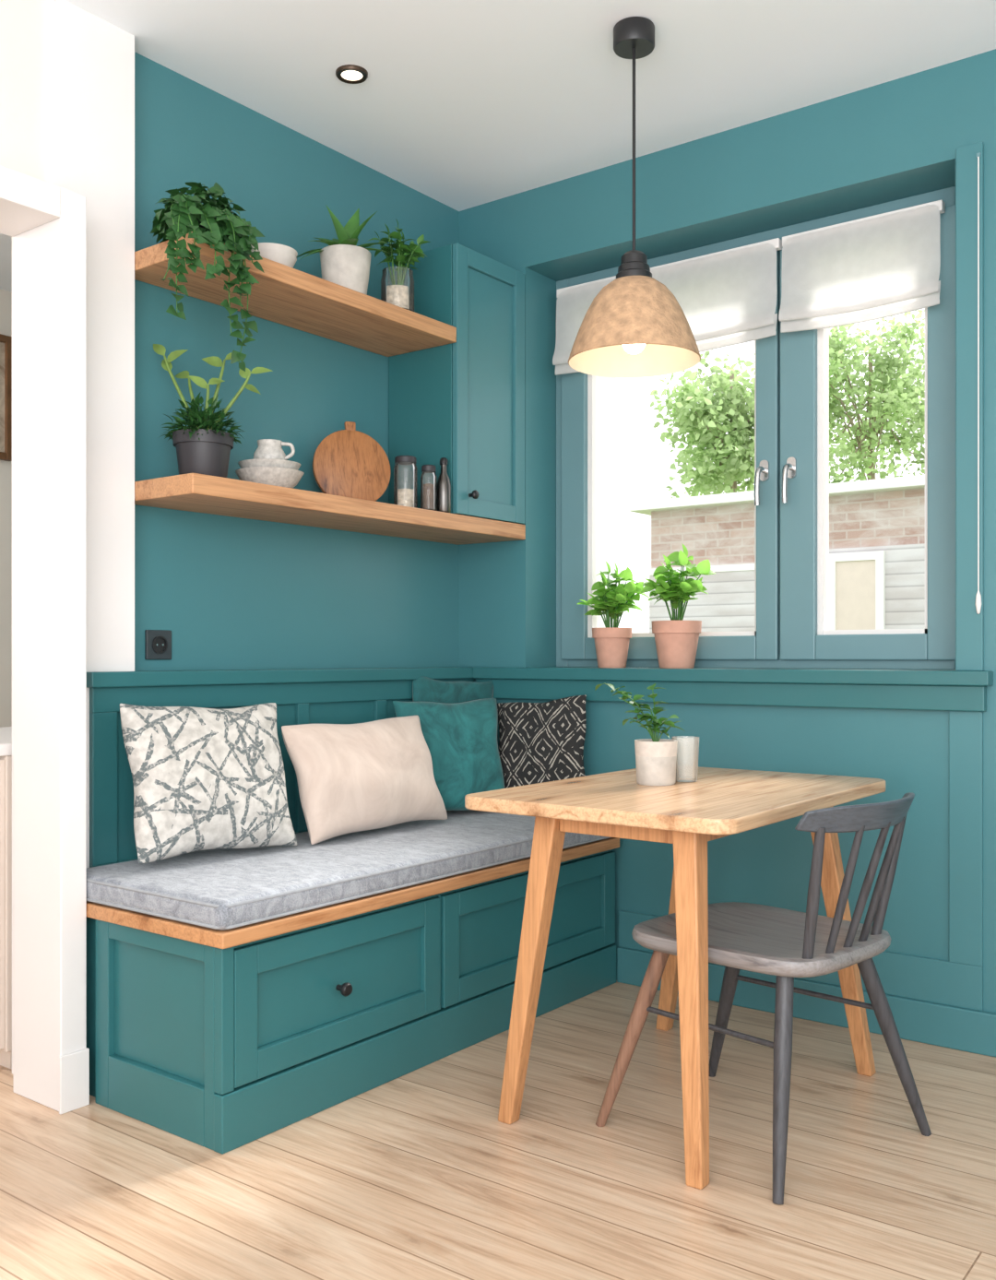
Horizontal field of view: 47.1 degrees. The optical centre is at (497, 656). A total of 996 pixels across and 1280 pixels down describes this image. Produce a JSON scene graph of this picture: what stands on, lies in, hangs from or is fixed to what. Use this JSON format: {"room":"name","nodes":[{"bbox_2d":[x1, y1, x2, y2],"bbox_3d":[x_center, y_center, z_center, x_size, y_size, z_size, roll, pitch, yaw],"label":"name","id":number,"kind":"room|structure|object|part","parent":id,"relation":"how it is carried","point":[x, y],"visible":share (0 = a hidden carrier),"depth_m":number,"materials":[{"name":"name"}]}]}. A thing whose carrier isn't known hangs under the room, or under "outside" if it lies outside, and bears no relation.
{"room":"dining room","nodes":[
{"label":"dining room","id":0,"kind":"room"},
{"bbox_2d":[0,289,11,727],"bbox_3d":[-3.663,-0.270,2.936,0.100,2.600,6.000,0,0,37],"label":"wall","id":1,"kind":"structure","parent":0,"point":[5,297],"depth_m":4.90,"materials":[{"name":"beige paint"}]},
{"bbox_2d":[0,333,11,461],"bbox_3d":[-2.211,-1.105,4.748,0.030,0.530,0.403,0,0,37],"label":"picture frame","id":2,"kind":"object","parent":1,"relation":"attached to","point":[5,341],"visible":0.88,"depth_m":4.88,"materials":[{"name":"brown wood"}]},
{"bbox_2d":[0,342,4,452],"bbox_3d":[-2.216,-1.105,4.752,0.015,0.470,0.343,0,0,37],"label":"picture","id":3,"kind":"object","parent":2,"relation":"attached to","point":[2,344],"depth_m":4.88},
{"bbox_2d":[0,0,48,182],"bbox_3d":[-2.462,-0.270,1.022,0.165,2.600,4.396,0,0,37],"label":"wall","id":4,"kind":"structure","parent":0,"point":[24,24],"depth_m":2.67,"materials":[{"name":"beige paint"}]},
{"bbox_2d":[0,165,86,1111],"bbox_3d":[-1.408,-0.015,2.187,0.200,2.090,1.266,0,0,37],"label":"trim","id":5,"kind":"structure","parent":4,"relation":"attached to","point":[47,222],"depth_m":2.62,"materials":[{"name":"white paint"}]},
{"bbox_2d":[11,0,134,1074],"bbox_3d":[-1.060,-0.270,2.858,0.185,2.600,0.224,0,0,37],"label":"wall pier","id":6,"kind":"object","parent":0,"point":[91,60],"visible":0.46,"depth_m":2.82,"materials":[{"name":"white paint"}]},
{"bbox_2d":[134,51,459,670],"bbox_3d":[-0.602,-0.270,3.517,0.120,2.600,1.380,0,0,37],"label":"wall","id":7,"kind":"structure","parent":0,"point":[231,592],"depth_m":3.33,"materials":[{"name":"teal paint"}]},
{"bbox_2d":[144,629,171,659],"bbox_3d":[-0.896,-0.031,3.019,0.012,0.078,0.080,0,0,37],"label":"wall outlet","id":8,"kind":"object","parent":7,"relation":"attached to","point":[158,643],"visible":1,"depth_m":3.01,"materials":[{"name":"plastic"}]},
{"bbox_2d":[152,635,167,653],"bbox_3d":[-0.892,-0.031,3.017,0.003,0.048,0.048,0,0,37],"label":"socket","id":9,"kind":"object","parent":8,"relation":"attached to","point":[160,643],"depth_m":3.02,"materials":[{"name":"black plastic"}]},
{"bbox_2d":[86,666,473,687],"bbox_3d":[-0.558,0.056,3.393,0.100,0.038,1.525,0,0,37],"label":"trim","id":10,"kind":"structure","parent":7,"relation":"attached to","point":[136,678],"depth_m":3.18,"materials":[{"name":"teal wood"}]},
{"bbox_2d":[89,678,474,867],"bbox_3d":[-0.562,0.323,3.405,0.080,0.495,1.510,0,0,37],"label":"wall paneling","id":11,"kind":"structure","parent":7,"relation":"attached to","point":[112,831],"depth_m":3.01,"materials":[{"name":"teal wood"}]},
{"bbox_2d":[134,231,456,356],"bbox_3d":[-0.549,-1.002,3.246,0.291,0.048,1.008,0,0,37],"label":"wall shelf","id":12,"kind":"object","parent":7,"relation":"attached to","point":[285,295],"visible":0.66,"depth_m":3.19,"materials":[{"name":"brown wood"}]},
{"bbox_2d":[150,181,264,371],"bbox_3d":[-0.716,-0.942,2.822,0.273,0.481,0.356,0,0,-20],"label":"trailing ivy","id":13,"kind":"object","parent":12,"relation":"on","point":[213,221],"visible":0.97,"depth_m":2.77,"materials":[{"name":"plant"}]},
{"bbox_2d":[251,248,296,267],"bbox_3d":[-0.614,-1.052,3.087,0.140,0.050,0.140,0,0,37],"label":"bowl","id":14,"kind":"object","parent":12,"relation":"on","point":[283,257],"visible":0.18,"depth_m":3.04,"materials":[{"name":"white ceramic"}]},
{"bbox_2d":[250,242,297,256],"bbox_3d":[-0.614,-1.069,3.087,0.144,0.045,0.144,0,0,37],"label":"bowl","id":15,"kind":"object","parent":14,"relation":"in","point":[261,245],"visible":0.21,"depth_m":3.03,"materials":[{"name":"white ceramic"}]},
{"bbox_2d":[296,204,389,294],"bbox_3d":[-0.455,-1.170,3.288,0.271,0.286,0.262,0,0,37],"label":"potted succulent","id":16,"kind":"object","parent":12,"relation":"on","point":[346,264],"visible":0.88,"depth_m":3.24,"materials":[{"name":"white ceramic"}]},
{"bbox_2d":[320,244,371,294],"bbox_3d":[-0.439,-1.095,3.294,0.148,0.135,0.148,0,0,37],"label":"pot","id":17,"kind":"object","parent":12,"relation":"on","point":[348,266],"depth_m":3.24,"materials":[{"name":"ceramic"}]},
{"bbox_2d":[380,266,414,311],"bbox_3d":[-0.302,-1.092,3.434,0.100,0.130,0.100,0,0,37],"label":"jar","id":18,"kind":"object","parent":12,"relation":"on","point":[400,295],"depth_m":3.41,"materials":[{"name":"clear glass"}]},
{"bbox_2d":[367,218,430,311],"bbox_3d":[-0.300,-1.175,3.428,0.166,0.296,0.139,0,0,-21],"label":"plant","id":19,"kind":"object","parent":12,"relation":"on","point":[400,295],"visible":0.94,"depth_m":3.41,"materials":[{"name":"green plant"}]},
{"bbox_2d":[134,473,525,545],"bbox_3d":[-0.438,-0.419,3.392,0.292,0.050,1.375,0,0,37],"label":"wall shelf","id":20,"kind":"object","parent":7,"relation":"attached to","point":[197,492],"visible":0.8,"depth_m":3.16,"materials":[{"name":"brown wood"}]},
{"bbox_2d":[153,343,272,477],"bbox_3d":[-0.750,-0.628,2.933,0.265,0.365,0.221,0,0,37],"label":"potted plant","id":21,"kind":"object","parent":20,"relation":"on","point":[203,446],"visible":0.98,"depth_m":2.91,"materials":[{"name":"green plant"}]},
{"bbox_3d":[-0.758,-0.507,2.939,0.154,0.125,0.154,0,0,37],"label":"pot","id":22,"kind":"part","parent":21,"relation":"part of","materials":[{"name":"grey ceramic"}]},
{"bbox_2d":[235,466,304,487],"bbox_3d":[-0.620,-0.472,3.104,0.184,0.055,0.184,0,0,37],"label":"bowl","id":23,"kind":"object","parent":20,"relation":"on","point":[282,477],"visible":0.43,"depth_m":3.04,"materials":[{"name":"white ceramic"}]},
{"bbox_2d":[237,458,300,470],"bbox_3d":[-0.620,-0.497,3.104,0.168,0.052,0.168,0,0,37],"label":"bowl","id":24,"kind":"object","parent":23,"relation":"on","point":[258,462],"visible":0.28,"depth_m":3.04,"materials":[{"name":"white ceramic"}]},
{"bbox_2d":[253,438,295,460],"bbox_3d":[-0.615,-0.534,3.101,0.099,0.100,0.088,0,0,37],"label":"jug","id":25,"kind":"object","parent":24,"relation":"in","point":[267,448],"visible":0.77,"depth_m":3.08,"materials":[{"name":"white ceramic"}]},
{"bbox_3d":[-0.570,-0.558,3.104,0.036,0.049,0.010,0,0,0],"label":"handle","id":26,"kind":"part","parent":25,"relation":"part of","materials":[{"name":"white ceramic"}]},
{"bbox_2d":[312,421,390,501],"bbox_3d":[-0.440,-0.579,3.438,0.238,0.263,0.057,0,0,-23],"label":"cutting board","id":27,"kind":"object","parent":20,"relation":"on","point":[349,462],"visible":0.82,"depth_m":3.43,"materials":[{"name":"brown wood"}]},
{"bbox_3d":[-0.447,-0.691,3.455,0.034,0.038,0.020,0,0,-23],"label":"handle","id":28,"kind":"part","parent":27,"relation":"part of","materials":[{"name":"brown wood"}]},
{"bbox_2d":[393,455,417,508],"bbox_3d":[-0.283,-0.528,3.508,0.072,0.167,0.072,0,0,37],"label":"storage jar","id":29,"kind":"object","parent":20,"relation":"on","point":[406,497],"visible":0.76,"depth_m":3.49,"materials":[{"name":"clear glass"}]},
{"bbox_3d":[-0.283,-0.603,3.508,0.066,0.019,0.066,0,0,37],"label":"lid","id":30,"kind":"part","parent":29,"relation":"part of","materials":[{"name":"grey metal"}]},
{"bbox_2d":[420,464,437,510],"bbox_3d":[-0.214,-0.517,3.528,0.050,0.144,0.050,0,0,37],"label":"storage jar","id":31,"kind":"object","parent":20,"relation":"on","point":[428,491],"visible":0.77,"depth_m":3.51,"materials":[{"name":"clear glass"}]},
{"bbox_3d":[-0.214,-0.580,3.528,0.044,0.019,0.044,0,0,37],"label":"lid","id":32,"kind":"part","parent":31,"relation":"part of","materials":[{"name":"grey metal"}]},
{"bbox_2d":[437,457,450,512],"bbox_3d":[-0.169,-0.531,3.550,0.046,0.172,0.046,0,0,37],"label":"bottle","id":33,"kind":"object","parent":20,"relation":"on","point":[444,485],"visible":0.91,"depth_m":3.53,"materials":[{"name":"metal"}]},
{"bbox_2d":[388,243,524,523],"bbox_3d":[-0.120,-0.869,3.785,0.321,0.847,0.365,0,0,37],"label":"upper cabinet","id":34,"kind":"object","parent":7,"relation":"attached to","point":[462,401],"visible":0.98,"depth_m":3.67,"materials":[{"name":"teal wood"}]},
{"bbox_3d":[-0.077,-0.510,3.603,0.031,0.028,0.028,0,0,37],"label":"knob","id":35,"kind":"part","parent":34,"relation":"part of","materials":[{"name":"black metal"}]},
{"bbox_3d":[-0.025,-0.869,3.713,0.020,0.843,0.363,0,0,37],"label":"door","id":36,"kind":"part","parent":34,"relation":"part of","materials":[{"name":"teal paint"}]},
{"bbox_2d":[0,980,995,1279],"bbox_3d":[-0.432,1.055,0.492,8.200,0.050,6.000,0,0,37],"label":"floor","id":37,"kind":"structure","parent":0,"point":[416,1175],"depth_m":2.25,"materials":[{"name":"brown wood"}]},
{"bbox_2d":[0,726,11,1068],"bbox_3d":[-1.101,0.623,3.496,0.630,0.815,1.255,0,0,37],"label":"base cabinet","id":38,"kind":"object","parent":37,"relation":"on","point":[5,733],"visible":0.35,"depth_m":2.83,"materials":[{"name":"white paint"}]},
{"bbox_3d":[-1.344,0.613,2.912,0.294,0.715,0.020,0,0,37],"label":"door","id":39,"kind":"part","parent":38,"relation":"part of","materials":[{"name":"white wood"}]},
{"bbox_2d":[59,1047,89,1114],"bbox_3d":[-0.964,0.965,2.600,0.009,0.130,0.073,0,0,37],"label":"trim","id":40,"kind":"structure","parent":37,"relation":"on","point":[74,1067],"depth_m":2.60,"materials":[{"name":"white paint"}]},
{"bbox_2d":[86,837,619,1154],"bbox_3d":[-0.322,0.800,3.150,0.620,0.460,1.577,0,0,37],"label":"storage bench","id":41,"kind":"object","parent":37,"relation":"on","point":[219,1041],"visible":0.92,"depth_m":2.62,"materials":[{"name":"teal wood"}]},
{"bbox_3d":[-0.754,0.816,2.517,0.423,0.428,0.022,0,0,37],"label":"panel","id":42,"kind":"part","parent":41,"relation":"part of","materials":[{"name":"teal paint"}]},
{"bbox_3d":[-0.359,0.760,2.667,0.026,0.288,0.670,0,0,37],"label":"drawer","id":43,"kind":"part","parent":41,"relation":"part of","materials":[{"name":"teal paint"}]},
{"bbox_3d":[-0.354,0.762,2.623,0.035,0.032,0.032,0,0,37],"label":"knob","id":44,"kind":"part","parent":41,"relation":"part of","materials":[{"name":"black metal"}]},
{"bbox_2d":[86,809,609,930],"bbox_3d":[-0.327,0.534,3.152,0.586,0.069,1.571,0,0,37],"label":"bench cushion","id":45,"kind":"object","parent":41,"relation":"on","point":[222,889],"visible":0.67,"depth_m":2.74,"materials":[{"name":"grey fabric"}]},
{"bbox_2d":[119,702,297,863],"bbox_3d":[-0.716,0.303,2.867,0.458,0.381,0.184,0,0,-43],"label":"throw pillow","id":46,"kind":"object","parent":45,"relation":"on","point":[204,778],"visible":1,"depth_m":2.79,"materials":[{"name":"white fabric"}]},
{"bbox_2d":[281,715,447,844],"bbox_3d":[-0.368,0.337,3.248,0.182,0.316,0.543,0,0,36],"label":"throw pillow","id":47,"kind":"object","parent":45,"relation":"on","point":[377,774],"visible":1,"depth_m":3.15,"materials":[{"name":"beige fabric"}]},
{"bbox_2d":[392,698,504,810],"bbox_3d":[-0.149,0.315,3.611,0.368,0.360,0.143,0,0,-27],"label":"throw pillow","id":48,"kind":"object","parent":45,"relation":"on","point":[460,739],"visible":0.66,"depth_m":3.58,"materials":[{"name":"teal fabric"}]},
{"bbox_2d":[412,675,493,703],"bbox_3d":[-0.144,0.275,3.789,0.364,0.439,0.090,0,0,-41],"label":"throw pillow","id":49,"kind":"object","parent":45,"relation":"on","point":[424,689],"visible":0.18,"depth_m":3.76,"materials":[{"name":"teal fabric"}]},
{"bbox_2d":[497,694,586,788],"bbox_3d":[0.136,0.308,3.692,0.371,0.373,0.116,0,0,30],"label":"throw pillow","id":50,"kind":"object","parent":45,"relation":"on","point":[539,742],"visible":0.66,"depth_m":3.65,"materials":[{"name":"black fabric"}]},
{"bbox_3d":[-0.109,0.755,2.997,0.026,0.306,1.565,0,0,37],"label":"frame","id":51,"kind":"part","parent":41,"relation":"part of","materials":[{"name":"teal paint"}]},
{"bbox_3d":[0.106,0.760,3.281,0.026,0.288,0.842,0,0,37],"label":"drawer","id":52,"kind":"part","parent":41,"relation":"part of","materials":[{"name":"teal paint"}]},
{"bbox_2d":[464,765,885,1189],"bbox_3d":[0.452,0.670,2.726,0.660,0.720,0.934,0,0,37],"label":"dining table","id":53,"kind":"object","parent":37,"relation":"on","point":[722,802],"visible":0.91,"depth_m":2.49,"materials":[{"name":"brown wood"}]},
{"bbox_3d":[0.078,0.685,2.525,0.152,0.690,0.063,0,0,23],"label":"leg","id":54,"kind":"part","parent":53,"relation":"part of","materials":[{"name":"brown wood"}]},
{"bbox_2d":[594,682,683,785],"bbox_3d":[0.350,0.186,2.778,0.223,0.247,0.104,0,0,-8],"label":"potted plant","id":55,"kind":"object","parent":53,"relation":"on","point":[656,757],"visible":1,"depth_m":2.75,"materials":[{"name":"concrete"}]},
{"bbox_2d":[634,738,677,785],"bbox_3d":[0.385,0.257,2.783,0.104,0.106,0.104,0,0,37],"label":"pot","id":56,"kind":"object","parent":55,"relation":"attached to","point":[656,759],"depth_m":2.74,"materials":[{"name":"ceramic"}]},
{"bbox_3d":[0.492,0.685,3.098,0.066,0.690,0.189,0,0,-34],"label":"leg","id":57,"kind":"part","parent":53,"relation":"part of","materials":[{"name":"brown wood"}]},
{"bbox_2d":[671,735,699,782],"bbox_3d":[0.466,0.255,2.841,0.068,0.109,0.068,0,0,37],"label":"tumbler","id":58,"kind":"object","parent":53,"relation":"on","point":[696,739],"visible":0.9,"depth_m":2.83,"materials":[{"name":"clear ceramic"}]},
{"bbox_3d":[0.387,0.685,2.273,0.092,0.690,0.104,0,0,37],"label":"leg","id":59,"kind":"part","parent":53,"relation":"part of","materials":[{"name":"brown wood"}]},
{"bbox_3d":[0.845,0.685,2.830,0.172,0.690,0.067,0,0,15],"label":"leg","id":60,"kind":"part","parent":53,"relation":"part of","materials":[{"name":"brown wood"}]},
{"bbox_2d":[595,792,931,1204],"bbox_3d":[0.577,0.659,2.460,0.520,0.750,0.592,0,0,-45],"label":"dining chair","id":61,"kind":"object","parent":37,"relation":"on","point":[787,944],"visible":0.92,"depth_m":2.36,"materials":[{"name":"grey wood"}]},
{"bbox_3d":[0.294,0.825,2.488,0.168,0.417,0.035,0,0,19],"label":"leg","id":62,"kind":"part","parent":61,"relation":"part of","materials":[{"name":"brown wood"}]},
{"bbox_3d":[0.549,0.825,2.742,0.035,0.417,0.168,0,0,-18],"label":"leg","id":63,"kind":"part","parent":61,"relation":"part of","materials":[{"name":"grey wood"}]},
{"bbox_3d":[0.570,0.609,2.472,0.437,0.042,0.464,0,0,-45],"label":"seat","id":64,"kind":"part","parent":61,"relation":"part of","materials":[{"name":"grey wood"}]},
{"bbox_3d":[0.549,0.825,2.209,0.035,0.415,0.136,0,0,20],"label":"leg","id":65,"kind":"part","parent":61,"relation":"part of","materials":[{"name":"grey wood"}]},
{"bbox_3d":[0.752,0.312,2.292,0.428,0.056,0.107,0,0,-45],"label":"rail","id":66,"kind":"part","parent":61,"relation":"part of","materials":[{"name":"wood"}]},
{"bbox_3d":[0.849,0.825,2.467,0.171,0.417,0.036,0,0,2],"label":"leg","id":67,"kind":"part","parent":61,"relation":"part of","materials":[{"name":"grey wood"}]},
{"bbox_2d":[0,0,995,292],"bbox_3d":[-0.297,-1.620,0.672,8.200,0.100,6.450,0,0,37],"label":"ceiling","id":68,"kind":"structure","parent":0,"point":[464,104],"depth_m":3.04,"materials":[{"name":"white paint"}]},
{"bbox_2d":[335,64,367,83],"bbox_3d":[-0.393,-1.565,3.074,0.086,0.010,0.086,0,0,37],"label":"recessed light","id":69,"kind":"object","parent":68,"relation":"in","point":[349,74],"visible":1,"depth_m":3.07,"materials":[{"name":"brown metal"}]},
{"bbox_2d":[568,16,700,378],"bbox_3d":[0.339,-1.151,2.850,0.330,0.833,0.330,0,0,37],"label":"pendant lamp","id":70,"kind":"object","parent":68,"relation":"hanging from","point":[634,325],"visible":1,"depth_m":2.80,"materials":[{"name":"brown metal"}]},
{"bbox_3d":[0.339,-1.260,2.850,0.008,0.520,0.008,0,0,37],"label":"cord","id":71,"kind":"part","parent":70,"relation":"part of","materials":[{"name":"black metal"}]},
{"bbox_3d":[0.339,-0.807,2.850,0.060,0.105,0.060,0,0,37],"label":"bulb","id":72,"kind":"part","parent":70,"relation":"part of","materials":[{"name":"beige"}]},
{"bbox_3d":[0.339,-0.836,2.850,0.330,0.201,0.330,0,0,37],"label":"lamp shade","id":73,"kind":"part","parent":70,"relation":"part of","materials":[{"name":"ceramic"}]},
{"bbox_2d":[459,48,995,1013],"bbox_3d":[1.492,-0.320,3.037,8.200,2.700,0.480,0,0,37],"label":"wall","id":74,"kind":"structure","parent":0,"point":[898,138],"depth_m":3.28,"materials":[{"name":"teal paint"}]},
{"bbox_2d":[577,561,650,667],"bbox_3d":[0.371,-0.138,3.730,0.173,0.350,0.218,0,0,-43],"label":"potted plant","id":75,"kind":"object","parent":74,"relation":"on","point":[611,644],"visible":1,"depth_m":3.69,"materials":[{"name":"plant"}]},
{"bbox_2d":[592,627,632,667],"bbox_3d":[0.371,-0.028,3.724,0.132,0.130,0.132,0,0,37],"label":"pot","id":76,"kind":"object","parent":75,"relation":"attached to","point":[611,644],"depth_m":3.68,"materials":[{"name":"ceramic"}]},
{"bbox_2d":[552,237,782,375],"bbox_3d":[0.522,-1.107,3.684,0.808,0.309,0.057,0,0,37],"label":"blind","id":77,"kind":"object","parent":74,"relation":"attached to","point":[726,298],"visible":0.52,"depth_m":3.56,"materials":[{"name":"white fabric"}]},
{"bbox_3d":[0.531,-1.247,3.696,0.808,0.030,0.028,0,0,37],"label":"head rail","id":78,"kind":"part","parent":77,"relation":"part of","materials":[{"name":"white fabric"}]},
{"bbox_2d":[640,543,715,668],"bbox_3d":[0.551,-0.159,3.583,0.244,0.392,0.206,0,0,23],"label":"potted plant","id":79,"kind":"object","parent":74,"relation":"on","point":[676,639],"visible":1,"depth_m":3.54,"materials":[{"name":"plant"}]},
{"bbox_2d":[651,620,701,668],"bbox_3d":[0.560,-0.037,3.581,0.156,0.148,0.156,0,0,37],"label":"pot","id":80,"kind":"object","parent":79,"relation":"attached to","point":[676,641],"depth_m":3.53,"materials":[{"name":"ceramic"}]},
{"bbox_2d":[556,186,955,669],"bbox_3d":[0.756,-0.638,3.577,1.395,1.351,0.146,0,0,37],"label":"window","id":81,"kind":"structure","parent":74,"relation":"attached to","point":[791,490],"depth_m":3.46,"materials":[{"name":"blue paint"}]},
{"bbox_3d":[0.802,-0.531,3.486,0.029,0.143,0.056,0,0,37],"label":"handle","id":82,"kind":"part","parent":81,"relation":"part of","materials":[{"name":"metal"}]},
{"bbox_3d":[0.873,-0.531,3.432,0.029,0.143,0.056,0,0,37],"label":"handle","id":83,"kind":"part","parent":81,"relation":"part of","materials":[{"name":"metal"}]},
{"bbox_2d":[616,947,995,1057],"bbox_3d":[2.511,0.975,2.014,5.340,0.110,0.022,0,0,37],"label":"baseboard","id":84,"kind":"structure","parent":74,"relation":"attached to","point":[974,1031],"depth_m":3.14,"materials":[{"name":"teal paint"}]},
{"bbox_2d":[778,200,944,332],"bbox_3d":[1.038,-1.110,3.294,0.468,0.304,0.057,0,0,37],"label":"blind","id":85,"kind":"object","parent":74,"relation":"attached to","point":[888,264],"visible":1,"depth_m":3.28,"materials":[{"name":"white fabric"}]},
{"bbox_3d":[1.047,-1.247,3.306,0.468,0.030,0.028,0,0,37],"label":"head rail","id":86,"kind":"part","parent":85,"relation":"part of","materials":[{"name":"white fabric"}]},
{"bbox_2d":[975,152,981,614],"bbox_3d":[1.245,-0.708,2.963,0.015,1.195,0.015,0,0,37],"label":"blind cord","id":87,"kind":"object","parent":74,"relation":"hanging from","point":[977,596],"visible":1,"depth_m":2.96,"materials":[{"name":"white paint"}]},
{"bbox_3d":[1.245,-0.140,2.963,0.015,0.060,0.015,0,0,37],"label":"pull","id":88,"kind":"part","parent":87,"relation":"part of","materials":[{"name":"white paint"}]},
{"bbox_3d":[1.245,-0.725,2.963,0.003,1.150,0.004,0,0,-38],"label":"cord","id":89,"kind":"part","parent":87,"relation":"part of","materials":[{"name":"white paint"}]},
{"label":"outside","id":90,"kind":"structure","parent":0,"visible":0},
{"bbox_3d":[18.094,1.680,28.138,80.000,0.100,59.550,0,0,37],"label":"ground","id":91,"kind":"structure","parent":90,"visible":0},
{"bbox_2d":[649,349,754,498],"bbox_3d":[3.105,-1.408,15.678,2.283,6.081,2.256,0,0,37],"label":"tree","id":92,"kind":"object","parent":91,"relation":"on","point":[705,415],"visible":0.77,"depth_m":15.43,"materials":[{"name":"green plant"}]},
{"bbox_2d":[628,474,924,669],"bbox_3d":[4.647,-0.040,11.477,6.550,3.340,1.950,0,0,37],"label":"house","id":93,"kind":"structure","parent":91,"relation":"on","point":[877,527],"depth_m":11.33,"materials":[{"name":"brick"}]},
{"bbox_3d":[3.514,0.345,11.215,0.400,2.570,0.025,0,0,37],"label":"door panel","id":94,"kind":"part","parent":93,"relation":"part of","materials":[{"name":"beige"}]},
{"bbox_3d":[3.507,0.305,11.205,0.560,2.650,0.040,0,0,37],"label":"door frame","id":95,"kind":"part","parent":93,"relation":"part of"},
{"bbox_2d":[829,309,924,483],"bbox_3d":[6.335,-2.137,18.786,3.994,7.538,3.357,0,0,1],"label":"tree","id":96,"kind":"object","parent":91,"relation":"on","point":[888,389],"visible":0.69,"depth_m":18.53,"materials":[{"name":"green plant"}]}
]}

